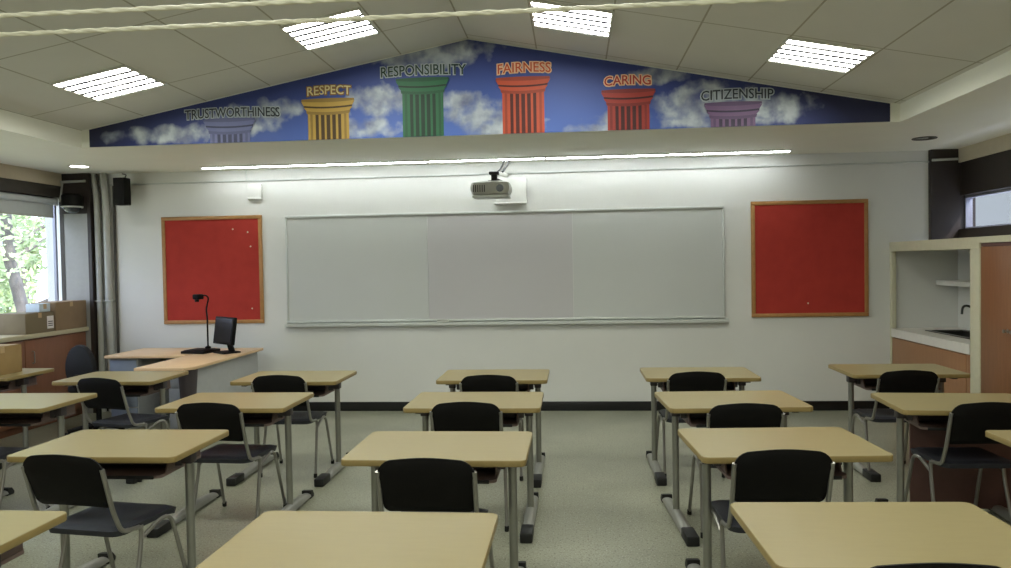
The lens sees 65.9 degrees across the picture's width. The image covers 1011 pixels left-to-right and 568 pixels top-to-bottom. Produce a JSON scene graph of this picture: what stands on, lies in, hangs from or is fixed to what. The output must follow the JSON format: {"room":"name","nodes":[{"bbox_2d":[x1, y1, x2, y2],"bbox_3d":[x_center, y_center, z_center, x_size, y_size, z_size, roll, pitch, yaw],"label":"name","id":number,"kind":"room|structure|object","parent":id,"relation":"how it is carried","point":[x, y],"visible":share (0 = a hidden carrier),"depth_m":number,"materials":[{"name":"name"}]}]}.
{"room":"classroom","nodes":[
{"label":"classroom","id":0,"kind":"room"},
{"bbox_2d":[0,109,81,147],"bbox_3d":[-4.200,-1.181,2.341,0.080,0.204,9.200,-1,2,5],"label":"wall","id":1,"kind":"structure","parent":0,"point":[10,122],"depth_m":6.38,"materials":[{"name":"paint"}]},
{"bbox_2d":[59,173,98,412],"bbox_3d":[-4.797,0.108,8.811,0.365,2.690,0.128,-1,2,5],"label":"column","id":2,"kind":"structure","parent":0,"point":[77,234],"depth_m":8.74,"materials":[{"name":"paint"}]},
{"bbox_2d":[61,193,83,213],"bbox_3d":[-4.782,-0.885,8.606,0.224,0.215,0.224,-1,2,5],"label":"dome camera","id":3,"kind":"object","parent":2,"relation":"attached to","point":[72,203],"visible":1,"depth_m":8.53,"materials":[{"name":"black plastic"}]},
{"bbox_2d":[74,38,907,149],"bbox_3d":[-0.287,-1.730,6.665,7.140,0.940,0.120,-1,2,5],"label":"wall","id":4,"kind":"structure","parent":0,"point":[894,107],"depth_m":6.62,"materials":[{"name":"paint"}]},
{"bbox_2d":[89,39,889,146],"bbox_3d":[-0.292,-1.664,6.594,6.820,0.804,0.021,-1,2,5],"label":"mural","id":5,"kind":"object","parent":4,"relation":"attached to","point":[465,87],"visible":1,"depth_m":6.59},
{"bbox_2d":[45,150,957,401],"bbox_3d":[-0.205,-0.096,8.571,10.080,2.950,0.200,-1,2,5],"label":"wall","id":6,"kind":"structure","parent":0,"point":[792,356],"depth_m":8.39,"materials":[{"name":"paint"}]},
{"bbox_2d":[99,173,115,412],"bbox_3d":[-4.478,0.101,8.794,0.113,2.691,0.102,-1,2,5],"label":"vertical pipe","id":7,"kind":"object","parent":6,"relation":"attached to","point":[108,300],"visible":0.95,"depth_m":8.75,"materials":[{"name":"metal"}]},
{"bbox_2d":[112,186,119,352],"bbox_3d":[-4.396,0.171,8.822,0.026,2.550,0.026,0,2,27],"label":"pipe","id":8,"kind":"object","parent":6,"relation":"attached to","point":[114,211],"visible":0.77,"depth_m":8.81,"materials":[{"name":"grey metal"}]},
{"bbox_2d":[113,173,130,205],"bbox_3d":[-4.226,-1.054,8.656,0.152,0.372,0.270,-1,2,5],"label":"loudspeaker","id":9,"kind":"object","parent":6,"relation":"attached to","point":[121,185],"visible":1,"depth_m":8.53,"materials":[{"name":"black plastic"}]},
{"bbox_2d":[113,178,123,203],"bbox_3d":[-4.229,-1.015,8.527,0.120,0.276,0.009,-1,2,5],"label":"grille","id":10,"kind":"object","parent":9,"relation":"attached to","point":[118,183],"depth_m":8.52,"materials":[{"name":"black plastic"}]},
{"bbox_2d":[161,215,264,323],"bbox_3d":[-3.275,-0.157,8.723,1.160,1.201,0.026,-1,2,5],"label":"notice board","id":11,"kind":"object","parent":6,"relation":"attached to","point":[203,255],"visible":1,"depth_m":8.72,"materials":[{"name":"red fabric"}]},
{"bbox_2d":[247,184,262,199],"bbox_3d":[-2.778,-1.023,8.643,0.160,0.170,0.050,-1,2,5],"label":"junction box","id":12,"kind":"object","parent":6,"relation":"attached to","point":[254,191],"visible":1,"depth_m":8.62,"materials":[{"name":"paint"}]},
{"bbox_2d":[107,401,889,410],"bbox_3d":[-0.504,1.336,8.527,9.050,0.100,0.018,-1,2,5],"label":"baseboard","id":13,"kind":"structure","parent":6,"relation":"attached to","point":[546,405],"depth_m":8.40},
{"bbox_2d":[470,160,526,204],"bbox_3d":[-0.066,-1.108,8.101,0.530,0.514,0.655,-1,2,5],"label":"projector","id":14,"kind":"object","parent":6,"relation":"attached to","point":[505,190],"visible":0.94,"depth_m":7.92,"materials":[{"name":"plastic"}]},
{"bbox_2d":[285,206,728,327],"bbox_3d":[-0.050,-0.167,8.412,4.800,1.241,0.085,-1,2,5],"label":"whiteboard","id":15,"kind":"object","parent":6,"relation":"attached to","point":[650,265],"visible":1,"depth_m":8.42,"materials":[{"name":"ceramic"}]},
{"bbox_2d":[285,318,728,327],"bbox_3d":[-0.040,0.425,8.428,4.800,0.057,0.085,-1,2,5],"label":"tray","id":16,"kind":"object","parent":15,"relation":"on","point":[375,322],"depth_m":8.44,"materials":[{"name":"metal"}]},
{"bbox_2d":[109,161,928,185],"bbox_3d":[-0.055,-1.188,8.415,8.860,0.025,0.018,-1,2,5],"label":"cable conduit","id":17,"kind":"object","parent":6,"relation":"attached to","point":[905,161],"visible":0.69,"depth_m":8.36,"materials":[{"name":"metal"}]},
{"bbox_2d":[751,199,868,316],"bbox_3d":[3.178,-0.265,8.158,1.188,1.218,0.026,-1,2,5],"label":"notice board","id":18,"kind":"object","parent":6,"relation":"attached to","point":[815,252],"visible":1,"depth_m":8.15,"materials":[{"name":"red fabric"}]},
{"bbox_2d":[0,0,1010,130],"bbox_3d":[-0.691,-1.645,2.023,6.980,0.734,9.200,-1,2,5],"label":"ceiling","id":19,"kind":"structure","parent":0,"point":[921,45],"depth_m":5.46,"materials":[{"name":"tile"}]},
{"bbox_2d":[49,65,167,101],"bbox_3d":[-2.973,-1.507,5.880,0.576,0.125,0.584,-1,2,5],"label":"ceiling light","id":20,"kind":"object","parent":19,"relation":"attached to","point":[122,80],"visible":1,"depth_m":5.85,"materials":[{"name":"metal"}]},
{"bbox_2d":[279,7,379,50],"bbox_3d":[-1.272,-1.861,5.723,0.576,0.125,0.584,-1,2,5],"label":"ceiling light","id":21,"kind":"object","parent":19,"relation":"attached to","point":[311,36],"visible":0.8,"depth_m":5.74,"materials":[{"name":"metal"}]},
{"bbox_2d":[529,0,613,37],"bbox_3d":[0.471,-1.889,5.570,0.576,0.125,0.584,-1,2,5],"label":"ceiling light","id":22,"kind":"object","parent":19,"relation":"attached to","point":[597,22],"visible":0.87,"depth_m":5.59,"materials":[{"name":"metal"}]},
{"bbox_2d":[766,37,877,73],"bbox_3d":[2.179,-1.587,5.430,0.576,0.125,0.584,-1,2,5],"label":"ceiling light","id":23,"kind":"object","parent":19,"relation":"attached to","point":[792,51],"visible":1,"depth_m":5.39,"materials":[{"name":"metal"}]},
{"bbox_2d":[0,411,1010,567],"bbox_3d":[-0.577,1.589,3.117,10.840,0.120,11.220,-1,2,5],"label":"floor","id":24,"kind":"structure","parent":0,"point":[600,505],"depth_m":5.44,"materials":[{"name":"tile"}]},
{"bbox_2d":[0,447,49,509],"bbox_3d":[-3.332,1.125,4.967,0.458,0.807,0.601,-1,2,11],"label":"chair","id":25,"kind":"object","parent":24,"relation":"on","point":[4,451],"visible":0.59,"depth_m":4.91,"materials":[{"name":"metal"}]},
{"bbox_2d":[0,368,53,468],"bbox_3d":[-4.442,1.134,6.634,0.830,0.740,0.870,-1,2,5],"label":"student desk","id":26,"kind":"object","parent":24,"relation":"on","point":[27,377],"visible":0.71,"depth_m":6.65,"materials":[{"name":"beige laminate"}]},
{"bbox_2d":[0,344,21,375],"bbox_3d":[-4.467,0.647,6.552,0.522,0.239,0.461,-1,2,5],"label":"cardboard box","id":27,"kind":"object","parent":26,"relation":"on","point":[10,354],"visible":1,"depth_m":6.62,"materials":[{"name":"brown cardboard"}]},
{"bbox_2d":[0,376,36,391],"bbox_3d":[-4.437,0.845,6.741,0.540,0.109,0.430,-1,2,5],"label":"tray","id":28,"kind":"object","parent":26,"relation":"on","point":[4,386],"depth_m":6.66,"materials":[{"name":"black plastic"}]},
{"bbox_2d":[0,510,66,567],"bbox_3d":[-1.998,1.200,2.487,0.830,0.740,0.870,-1,2,5],"label":"student desk","id":29,"kind":"object","parent":24,"relation":"on","point":[16,527],"visible":1,"depth_m":2.68,"materials":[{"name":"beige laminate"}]},
{"bbox_2d":[1,543,23,565],"bbox_3d":[-1.993,0.911,2.594,0.540,0.109,0.430,-1,2,5],"label":"tray","id":30,"kind":"object","parent":29,"relation":"on","point":[17,551],"depth_m":2.71,"materials":[{"name":"brown plastic"}]},
{"bbox_2d":[0,327,88,438],"bbox_3d":[-5.189,1.079,4.743,0.362,0.975,8.088,-1,2,5],"label":"cabinet","id":31,"kind":"object","parent":24,"relation":"on","point":[51,349],"depth_m":8.07,"materials":[{"name":"brown wood"}]},
{"bbox_2d":[0,311,53,334],"bbox_3d":[-4.917,0.398,7.975,0.344,0.209,0.430,-1,2,5],"label":"cardboard box","id":32,"kind":"object","parent":31,"relation":"on","point":[15,323],"visible":0.99,"depth_m":7.78,"materials":[{"name":"cardboard"}]},
{"bbox_2d":[0,327,88,342],"bbox_3d":[-5.198,0.615,4.731,0.359,0.045,8.088,-1,2,5],"label":"countertop","id":33,"kind":"structure","parent":31,"relation":"on","point":[3,338],"depth_m":7.92,"materials":[{"name":"laminate"}]},
{"bbox_2d":[31,300,86,330],"bbox_3d":[-4.846,0.338,8.475,0.282,0.299,0.520,-1,2,5],"label":"cardboard box","id":34,"kind":"object","parent":31,"relation":"on","point":[68,314],"visible":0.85,"depth_m":8.42,"materials":[{"name":"brown cardboard"}]},
{"bbox_2d":[0,393,96,510],"bbox_3d":[-3.299,1.153,5.179,0.830,0.740,0.870,-1,2,5],"label":"student desk","id":35,"kind":"object","parent":24,"relation":"on","point":[16,409],"visible":0.57,"depth_m":5.19,"materials":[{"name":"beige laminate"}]},
{"bbox_2d":[0,404,75,426],"bbox_3d":[-3.295,0.867,5.283,0.540,0.117,0.436,-1,2,5],"label":"tray","id":36,"kind":"object","parent":35,"relation":"on","point":[6,419],"depth_m":5.20,"materials":[{"name":"black plastic"}]},
{"bbox_2d":[65,345,124,435],"bbox_3d":[-3.949,1.020,7.606,0.567,0.900,0.554,0,2,23],"label":"office chair","id":37,"kind":"object","parent":24,"relation":"on","point":[80,360],"visible":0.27,"depth_m":7.39,"materials":[{"name":"fabric"}]},
{"bbox_2d":[91,173,106,411],"bbox_3d":[-4.588,0.103,8.807,0.101,2.691,0.096,-1,2,5],"label":"vertical pipe","id":38,"kind":"object","parent":24,"relation":"on","point":[96,198],"visible":0.95,"depth_m":8.77,"materials":[{"name":"metal"}]},
{"bbox_2d":[20,454,186,567],"bbox_3d":[-1.864,1.133,3.674,0.458,0.807,0.601,-1,2,13],"label":"chair","id":39,"kind":"object","parent":24,"relation":"on","point":[58,479],"visible":0.9,"depth_m":3.46,"materials":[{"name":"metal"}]},
{"bbox_2d":[7,429,228,567],"bbox_3d":[-1.904,1.163,3.853,0.830,0.740,0.870,-1,2,5],"label":"student desk","id":40,"kind":"object","parent":24,"relation":"on","point":[123,453],"visible":0.8,"depth_m":3.87,"materials":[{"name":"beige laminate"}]},
{"bbox_2d":[101,450,200,478],"bbox_3d":[-1.899,0.873,3.960,0.540,0.109,0.430,-1,2,5],"label":"tray","id":41,"kind":"object","parent":40,"relation":"on","point":[113,470],"depth_m":3.84,"materials":[{"name":"black plastic"}]},
{"bbox_2d":[52,371,188,483],"bbox_3d":[-3.108,1.120,6.286,0.830,0.740,0.870,-1,2,5],"label":"student desk","id":42,"kind":"object","parent":24,"relation":"on","point":[134,383],"visible":0.48,"depth_m":6.30,"materials":[{"name":"laminate"}]},
{"bbox_2d":[124,380,170,396],"bbox_3d":[-3.103,0.835,6.391,0.540,0.117,0.436,-1,2,5],"label":"tray","id":43,"kind":"object","parent":42,"relation":"on","point":[130,390],"depth_m":6.31,"materials":[{"name":"black plastic"}]},
{"bbox_2d":[76,378,169,481],"bbox_3d":[-2.934,1.089,6.071,0.458,0.807,0.601,-1,2,17],"label":"chair","id":44,"kind":"object","parent":24,"relation":"on","point":[110,393],"visible":0.75,"depth_m":5.84,"materials":[{"name":"black plastic"}]},
{"bbox_2d":[104,348,193,427],"bbox_3d":[-3.589,1.079,8.195,0.850,0.740,0.720,-1,2,5],"label":"desk","id":45,"kind":"object","parent":24,"relation":"on","point":[128,360],"visible":0.4,"depth_m":7.94,"materials":[{"name":"laminate"}]},
{"bbox_2d":[134,348,262,428],"bbox_3d":[-2.928,1.082,7.630,0.515,0.740,1.610,-1,2,5],"label":"desk","id":46,"kind":"object","parent":24,"relation":"on","point":[212,372],"visible":0.48,"depth_m":7.38,"materials":[{"name":"laminate"}]},
{"bbox_2d":[181,294,219,353],"bbox_3d":[-3.144,0.405,8.027,0.270,0.600,0.290,-1,2,13],"label":"camera","id":47,"kind":"object","parent":46,"relation":"on","point":[196,297],"visible":1,"depth_m":8.02,"materials":[{"name":"black plastic"}]},
{"bbox_2d":[213,316,240,353],"bbox_3d":[-2.840,0.517,7.941,0.380,0.369,0.190,0,2,43],"label":"monitor","id":48,"kind":"object","parent":46,"relation":"on","point":[225,327],"visible":1,"depth_m":7.89,"materials":[{"name":"black plastic"}]},
{"bbox_2d":[147,392,313,537],"bbox_3d":[-1.745,1.129,5.043,0.830,0.740,0.870,-1,2,5],"label":"student desk","id":49,"kind":"object","parent":24,"relation":"on","point":[259,409],"visible":0.76,"depth_m":5.06,"materials":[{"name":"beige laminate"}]},
{"bbox_2d":[244,414,284,426],"bbox_3d":[-1.741,0.844,5.147,0.540,0.117,0.436,-1,2,5],"label":"tray","id":50,"kind":"object","parent":49,"relation":"on","point":[250,420],"depth_m":5.04,"materials":[{"name":"black plastic"}]},
{"bbox_2d":[175,402,286,518],"bbox_3d":[-1.725,1.098,4.928,0.458,0.807,0.601,-1,2,8],"label":"chair","id":51,"kind":"object","parent":24,"relation":"on","point":[204,415],"visible":0.78,"depth_m":4.70,"materials":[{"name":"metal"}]},
{"bbox_2d":[226,371,356,486],"bbox_3d":[-1.657,1.099,6.119,0.830,0.740,0.870,-1,2,5],"label":"student desk","id":52,"kind":"object","parent":24,"relation":"on","point":[321,383],"visible":0.66,"depth_m":6.12,"materials":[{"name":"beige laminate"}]},
{"bbox_2d":[308,385,334,396],"bbox_3d":[-1.652,0.810,6.226,0.540,0.109,0.430,-1,2,5],"label":"tray","id":53,"kind":"object","parent":52,"relation":"on","point":[318,390],"depth_m":6.14,"materials":[{"name":"black plastic"}]},
{"bbox_2d":[251,375,333,477],"bbox_3d":[-1.652,1.067,6.066,0.458,0.807,0.601,-1,2,5],"label":"chair","id":54,"kind":"object","parent":24,"relation":"on","point":[269,383],"visible":0.59,"depth_m":5.83,"materials":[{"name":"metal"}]},
{"bbox_2d":[196,511,497,567],"bbox_3d":[-0.462,1.176,2.382,0.830,0.740,0.870,-1,2,5],"label":"student desk","id":55,"kind":"object","parent":24,"relation":"on","point":[274,539],"visible":1,"depth_m":2.44,"materials":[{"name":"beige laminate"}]},
{"bbox_2d":[375,458,493,567],"bbox_3d":[-0.301,1.110,3.510,0.458,0.807,0.601,-1,2,5],"label":"chair","id":56,"kind":"object","parent":24,"relation":"on","point":[408,484],"visible":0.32,"depth_m":3.23,"materials":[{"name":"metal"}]},
{"bbox_2d":[341,431,532,567],"bbox_3d":[-0.298,1.139,3.678,0.830,0.740,0.870,-1,2,5],"label":"student desk","id":57,"kind":"object","parent":24,"relation":"on","point":[487,453],"visible":0.84,"depth_m":3.69,"materials":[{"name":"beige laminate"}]},
{"bbox_2d":[473,467,500,483],"bbox_3d":[-0.294,0.854,3.782,0.540,0.117,0.436,-1,2,5],"label":"tray","id":58,"kind":"object","parent":57,"relation":"on","point":[485,475],"depth_m":3.63,"materials":[{"name":"black plastic"}]},
{"bbox_2d":[429,402,508,531],"bbox_3d":[-0.201,1.075,4.805,0.458,0.807,0.601,-1,2,5],"label":"chair","id":59,"kind":"object","parent":24,"relation":"on","point":[451,416],"visible":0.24,"depth_m":4.52,"materials":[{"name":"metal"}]},
{"bbox_2d":[403,392,543,542],"bbox_3d":[-0.182,1.105,4.902,0.830,0.740,0.870,-1,2,5],"label":"student desk","id":60,"kind":"object","parent":24,"relation":"on","point":[513,406],"visible":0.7,"depth_m":4.92,"materials":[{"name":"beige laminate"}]},
{"bbox_2d":[503,413,519,426],"bbox_3d":[-0.177,0.816,5.009,0.540,0.109,0.430,-1,2,5],"label":"tray","id":61,"kind":"object","parent":60,"relation":"on","point":[509,419],"depth_m":4.89,"materials":[{"name":"black plastic"}]},
{"bbox_2d":[436,369,549,487],"bbox_3d":[-0.081,1.075,6.002,0.830,0.740,0.870,-1,2,5],"label":"student desk","id":62,"kind":"object","parent":24,"relation":"on","point":[527,379],"visible":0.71,"depth_m":6.02,"materials":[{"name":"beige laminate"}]},
{"bbox_2d":[459,384,530,391],"bbox_3d":[-0.076,0.785,6.109,0.540,0.109,0.430,-1,2,5],"label":"tray","id":63,"kind":"object","parent":62,"relation":"on","point":[522,387],"depth_m":6.02,"materials":[{"name":"black plastic"}]},
{"bbox_2d":[459,375,526,480],"bbox_3d":[-0.091,1.044,5.889,0.458,0.807,0.601,-1,2,5],"label":"chair","id":64,"kind":"object","parent":24,"relation":"on","point":[476,383],"visible":0.25,"depth_m":5.59,"materials":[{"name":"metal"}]},
{"bbox_2d":[657,371,726,477],"bbox_3d":[1.387,1.019,5.870,0.458,0.807,0.601,-1,2,2],"label":"chair","id":65,"kind":"object","parent":24,"relation":"on","point":[694,380],"visible":0.37,"depth_m":5.58,"materials":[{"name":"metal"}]},
{"bbox_2d":[640,367,760,485],"bbox_3d":[1.474,1.049,5.936,0.830,0.740,0.870,-1,2,5],"label":"student desk","id":66,"kind":"object","parent":24,"relation":"on","point":[735,376],"visible":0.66,"depth_m":6.00,"materials":[{"name":"beige wood"}]},
{"bbox_2d":[661,382,735,391],"bbox_3d":[1.479,0.760,6.043,0.540,0.109,0.430,-1,2,5],"label":"tray","id":67,"kind":"object","parent":66,"relation":"on","point":[731,386],"depth_m":5.95,"materials":[{"name":"black plastic"}]},
{"bbox_2d":[654,390,812,546],"bbox_3d":[1.386,1.081,4.770,0.830,0.740,0.870,-1,2,1],"label":"student desk","id":68,"kind":"object","parent":24,"relation":"on","point":[693,407],"visible":0.69,"depth_m":4.80,"materials":[{"name":"beige wood"}]},
{"bbox_2d":[682,413,706,427],"bbox_3d":[1.384,0.796,4.874,0.562,0.117,0.464,-1,2,5],"label":"tray","id":69,"kind":"object","parent":68,"relation":"on","point":[698,420],"depth_m":4.79,"materials":[{"name":"black plastic"}]},
{"bbox_2d":[687,403,784,537],"bbox_3d":[1.352,1.053,4.609,0.458,0.807,0.601,-1,2,3],"label":"chair","id":70,"kind":"object","parent":24,"relation":"on","point":[737,415],"visible":0.34,"depth_m":4.32,"materials":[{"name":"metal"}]},
{"bbox_2d":[711,449,834,567],"bbox_3d":[1.180,1.083,3.550,0.458,0.807,0.601,-1,2,2],"label":"chair","id":71,"kind":"object","parent":24,"relation":"on","point":[776,475],"visible":0.56,"depth_m":3.27,"materials":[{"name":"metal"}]},
{"bbox_2d":[678,427,892,567],"bbox_3d":[1.287,1.113,3.634,0.830,0.740,0.870,-1,2,1],"label":"student desk","id":72,"kind":"object","parent":24,"relation":"on","point":[719,447],"visible":0.79,"depth_m":3.68,"materials":[{"name":"beige wood"}]},
{"bbox_2d":[716,463,846,479],"bbox_3d":[1.285,0.824,3.742,0.540,0.109,0.430,-1,2,1],"label":"tray","id":73,"kind":"object","parent":72,"relation":"on","point":[726,469],"depth_m":3.60,"materials":[{"name":"black plastic"}]},
{"bbox_2d":[730,502,1010,567],"bbox_3d":[1.193,1.147,2.398,0.830,0.740,0.870,-1,2,3],"label":"student desk","id":74,"kind":"object","parent":24,"relation":"on","point":[786,534],"visible":0.95,"depth_m":2.43,"materials":[{"name":"beige wood"}]},
{"bbox_2d":[850,370,939,470],"bbox_3d":[2.847,0.997,5.753,0.458,0.807,0.601,-1,2,3],"label":"chair","id":75,"kind":"object","parent":24,"relation":"on","point":[902,381],"visible":0.53,"depth_m":5.47,"materials":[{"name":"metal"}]},
{"bbox_2d":[828,364,969,481],"bbox_3d":[2.994,1.023,5.933,0.830,0.740,0.870,-1,2,5],"label":"student desk","id":76,"kind":"object","parent":24,"relation":"on","point":[865,376],"visible":0.61,"depth_m":5.96,"materials":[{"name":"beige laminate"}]},
{"bbox_2d":[854,380,940,390],"bbox_3d":[2.999,0.738,6.037,0.540,0.117,0.436,-1,2,5],"label":"tray","id":77,"kind":"object","parent":76,"relation":"on","point":[865,384],"depth_m":5.99,"materials":[{"name":"black plastic"}]},
{"bbox_2d":[892,337,969,392],"bbox_3d":[4.273,0.949,7.257,0.676,0.775,1.598,-1,2,5],"label":"base cabinet","id":78,"kind":"object","parent":24,"relation":"on","point":[903,351],"visible":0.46,"depth_m":7.08,"materials":[{"name":"brown wood"}]},
{"bbox_2d":[891,327,969,354],"bbox_3d":[4.264,0.517,7.270,0.683,0.084,1.643,-1,2,5],"label":"countertop","id":79,"kind":"structure","parent":78,"relation":"on","point":[919,335],"depth_m":7.27,"materials":[{"name":"beige laminate"}]},
{"bbox_2d":[871,562,1000,567],"bbox_3d":[1.143,1.116,2.319,0.458,0.807,0.601,-1,2,3],"label":"chair","id":80,"kind":"object","parent":24,"relation":"on","point":[935,564],"visible":1,"depth_m":2.01,"materials":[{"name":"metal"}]},
{"bbox_2d":[871,393,1010,521],"bbox_3d":[2.680,1.065,4.556,0.830,0.740,0.870,-1,2,8],"label":"student desk","id":81,"kind":"object","parent":24,"relation":"on","point":[927,414],"visible":0.62,"depth_m":4.85,"materials":[{"name":"beige wood"}]},
{"bbox_2d":[904,416,947,430],"bbox_3d":[2.691,0.779,4.660,0.559,0.117,0.460,-1,2,5],"label":"tray","id":82,"kind":"object","parent":81,"relation":"on","point":[930,423],"depth_m":4.61,"materials":[{"name":"black plastic"}]},
{"bbox_2d":[889,235,1010,408],"bbox_3d":[4.088,0.514,5.341,0.658,1.750,5.518,-1,2,5],"label":"cabinet surround","id":83,"kind":"object","parent":24,"relation":"on","point":[973,244],"visible":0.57,"depth_m":6.45,"materials":[{"name":"beige paint"}]},
{"bbox_2d":[936,280,969,286],"bbox_3d":[4.491,0.003,7.400,0.198,0.050,1.317,-1,2,5],"label":"shelf","id":84,"kind":"object","parent":83,"relation":"attached to","point":[961,283],"depth_m":7.73,"materials":[{"name":"white paint"}]},
{"bbox_2d":[904,402,1010,522],"bbox_3d":[2.649,1.033,4.516,0.458,0.807,0.601,-1,2,3],"label":"chair","id":85,"kind":"object","parent":24,"relation":"on","point":[968,423],"visible":0.87,"depth_m":4.32,"materials":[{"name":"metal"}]},
{"bbox_2d":[981,242,1010,393],"bbox_3d":[4.118,0.526,5.851,0.688,1.698,0.898,-1,2,5],"label":"tall cabinet","id":86,"kind":"object","parent":24,"relation":"on","point":[995,257],"visible":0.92,"depth_m":6.09,"materials":[{"name":"brown wood"}]},
{"bbox_2d":[985,430,1010,446],"bbox_3d":[2.738,1.092,3.457,0.830,0.740,0.870,-1,2,5],"label":"student desk","id":87,"kind":"object","parent":24,"relation":"on","point":[1002,436],"visible":0.83,"depth_m":3.73,"materials":[{"name":"beige wood"}]},
{"bbox_2d":[0,80,1010,173],"bbox_3d":[-0.634,-1.217,2.944,10.240,0.120,11.020,-1,2,5],"label":"soffit","id":88,"kind":"structure","parent":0,"point":[985,115],"depth_m":7.30,"materials":[{"name":"paint"}]},
{"bbox_2d":[200,164,313,168],"bbox_3d":[-2.650,-1.253,8.320,1.224,0.021,0.090,-1,2,5],"label":"recessed light","id":89,"kind":"object","parent":88,"relation":"in","point":[279,165],"visible":0.97,"depth_m":8.29,"materials":[{"name":"white plastic"}]},
{"bbox_2d":[312,160,427,165],"bbox_3d":[-1.424,-1.271,8.212,1.224,0.021,0.090,-1,2,5],"label":"recessed light","id":90,"kind":"object","parent":88,"relation":"in","point":[415,161],"visible":1,"depth_m":8.19,"materials":[{"name":"white plastic"}]},
{"bbox_2d":[427,157,545,162],"bbox_3d":[-0.198,-1.290,8.105,1.224,0.021,0.090,-1,2,5],"label":"recessed light","id":91,"kind":"object","parent":88,"relation":"in","point":[518,158],"visible":1,"depth_m":8.08,"materials":[{"name":"white plastic"}]},
{"bbox_2d":[546,153,666,158],"bbox_3d":[1.028,-1.308,7.998,1.224,0.021,0.090,-1,2,5],"label":"recessed light","id":92,"kind":"object","parent":88,"relation":"in","point":[654,154],"visible":1,"depth_m":7.97,"materials":[{"name":"white plastic"}]},
{"bbox_2d":[666,149,791,155],"bbox_3d":[2.254,-1.327,7.891,1.224,0.021,0.090,-1,2,5],"label":"recessed light","id":93,"kind":"object","parent":88,"relation":"in","point":[756,151],"visible":1,"depth_m":7.86,"materials":[{"name":"white plastic"}]},
{"bbox_2d":[928,149,957,163],"bbox_3d":[4.489,-1.308,7.998,0.269,0.141,0.060,-1,2,5],"label":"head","id":94,"kind":"structure","parent":0,"point":[934,153],"depth_m":7.97},
{"bbox_2d":[928,163,960,239],"bbox_3d":[4.507,-0.839,8.009,0.289,0.797,0.060,-1,2,5],"label":"column","id":95,"kind":"structure","parent":0,"point":[944,179],"depth_m":7.98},
{"bbox_2d":[900,50,1010,121],"bbox_3d":[2.832,-1.283,1.726,0.080,0.196,9.200,-1,2,5],"label":"wall","id":96,"kind":"structure","parent":0,"point":[996,71],"depth_m":5.35,"materials":[{"name":"paint"}]},
{"bbox_2d":[958,250,969,328],"bbox_3d":[4.314,-0.017,2.546,0.250,2.950,11.020,-1,2,5],"label":"wall","id":97,"kind":"structure","parent":0,"point":[963,255],"depth_m":7.92,"materials":[{"name":"paint"}]},
{"bbox_2d":[958,133,1010,162],"bbox_3d":[4.184,-1.160,2.526,0.070,0.140,11.020,-1,2,5],"label":"trim","id":98,"kind":"structure","parent":97,"relation":"attached to","point":[1002,143],"depth_m":7.44,"materials":[{"name":"paint"}]},
{"bbox_2d":[959,225,1010,237],"bbox_3d":[4.173,-0.365,2.549,0.021,0.090,11.020,-1,2,5],"label":"trim","id":99,"kind":"structure","parent":97,"relation":"attached to","point":[1004,229],"depth_m":7.46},
{"bbox_2d":[961,150,1010,195],"bbox_3d":[4.243,-0.923,2.527,0.139,0.335,11.020,-1,2,5],"label":"trim","id":100,"kind":"structure","parent":97,"relation":"attached to","point":[992,172],"depth_m":7.46,"materials":[{"name":"black metal"}]},
{"bbox_2d":[965,188,1010,228],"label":"window","id":101,"kind":"structure","parent":97,"relation":"in","point":[968,198],"depth_m":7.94,"materials":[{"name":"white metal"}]},
{"bbox_3d":[-5.583,0.133,3.412,0.240,2.950,11.020,-1,2,5],"label":"wall","id":102,"kind":"structure","parent":0,"visible":0},
{"bbox_2d":[0,191,58,300],"bbox_3d":[-5.137,-0.207,7.691,0.032,1.450,2.160,-1,2,5],"label":"window","id":103,"kind":"structure","parent":102,"relation":"in","point":[54,220],"depth_m":8.74,"materials":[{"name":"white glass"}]},
{"bbox_2d":[0,192,58,217],"bbox_3d":[-5.103,-0.818,7.652,0.075,0.227,2.080,-1,2,5],"label":"roller blind","id":104,"kind":"object","parent":103,"relation":"attached to","point":[10,203],"visible":1,"depth_m":8.23,"materials":[{"name":"fabric"}]},
{"bbox_2d":[0,177,60,198],"bbox_3d":[-5.530,-0.877,3.379,0.180,0.130,11.020,-1,2,5],"label":"trim","id":105,"kind":"structure","parent":102,"relation":"attached to","point":[6,185],"depth_m":8.22,"materials":[{"name":"black metal"}]},
{"bbox_2d":[0,163,61,185],"bbox_3d":[-5.458,-1.014,3.369,0.050,0.140,11.020,-1,2,5],"label":"trim","id":106,"kind":"structure","parent":102,"relation":"attached to","point":[6,171],"depth_m":8.21,"materials":[{"name":"paint"}]},
{"bbox_2d":[0,0,367,17],"bbox_3d":[-0.679,-0.910,2.499,9.622,0.032,0.020,-1,2,5],"label":"cord","id":107,"kind":"object","parent":102,"relation":"attached to","point":[69,12],"visible":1,"depth_m":2.53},
{"bbox_2d":[0,0,800,36],"bbox_3d":[-0.662,-0.915,2.693,9.622,0.032,0.020,-1,2,5],"label":"cord","id":108,"kind":"object","parent":102,"relation":"attached to","point":[533,10],"visible":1,"depth_m":2.67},
{"label":"outside","id":109,"kind":"structure","parent":0,"visible":0},
{"bbox_3d":[-22.403,4.826,12.126,33.110,0.300,80.000,-1,2,5],"label":"ground","id":110,"kind":"structure","parent":109,"visible":0},
{"bbox_2d":[0,214,45,311],"bbox_3d":[-7.567,-0.426,11.971,4.812,9.720,5.401,-2,2,-42],"label":"tree","id":111,"kind":"object","parent":110,"relation":"on","point":[8,232],"visible":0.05,"depth_m":11.92,"materials":[{"name":"green plant"}]},
{"bbox_2d":[0,215,47,313],"bbox_3d":[-11.396,0.235,18.274,7.071,8.202,7.743,-1,2,5],"label":"tree","id":112,"kind":"object","parent":110,"relation":"on","point":[29,273],"visible":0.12,"depth_m":18.19,"materials":[{"name":"green plant"}]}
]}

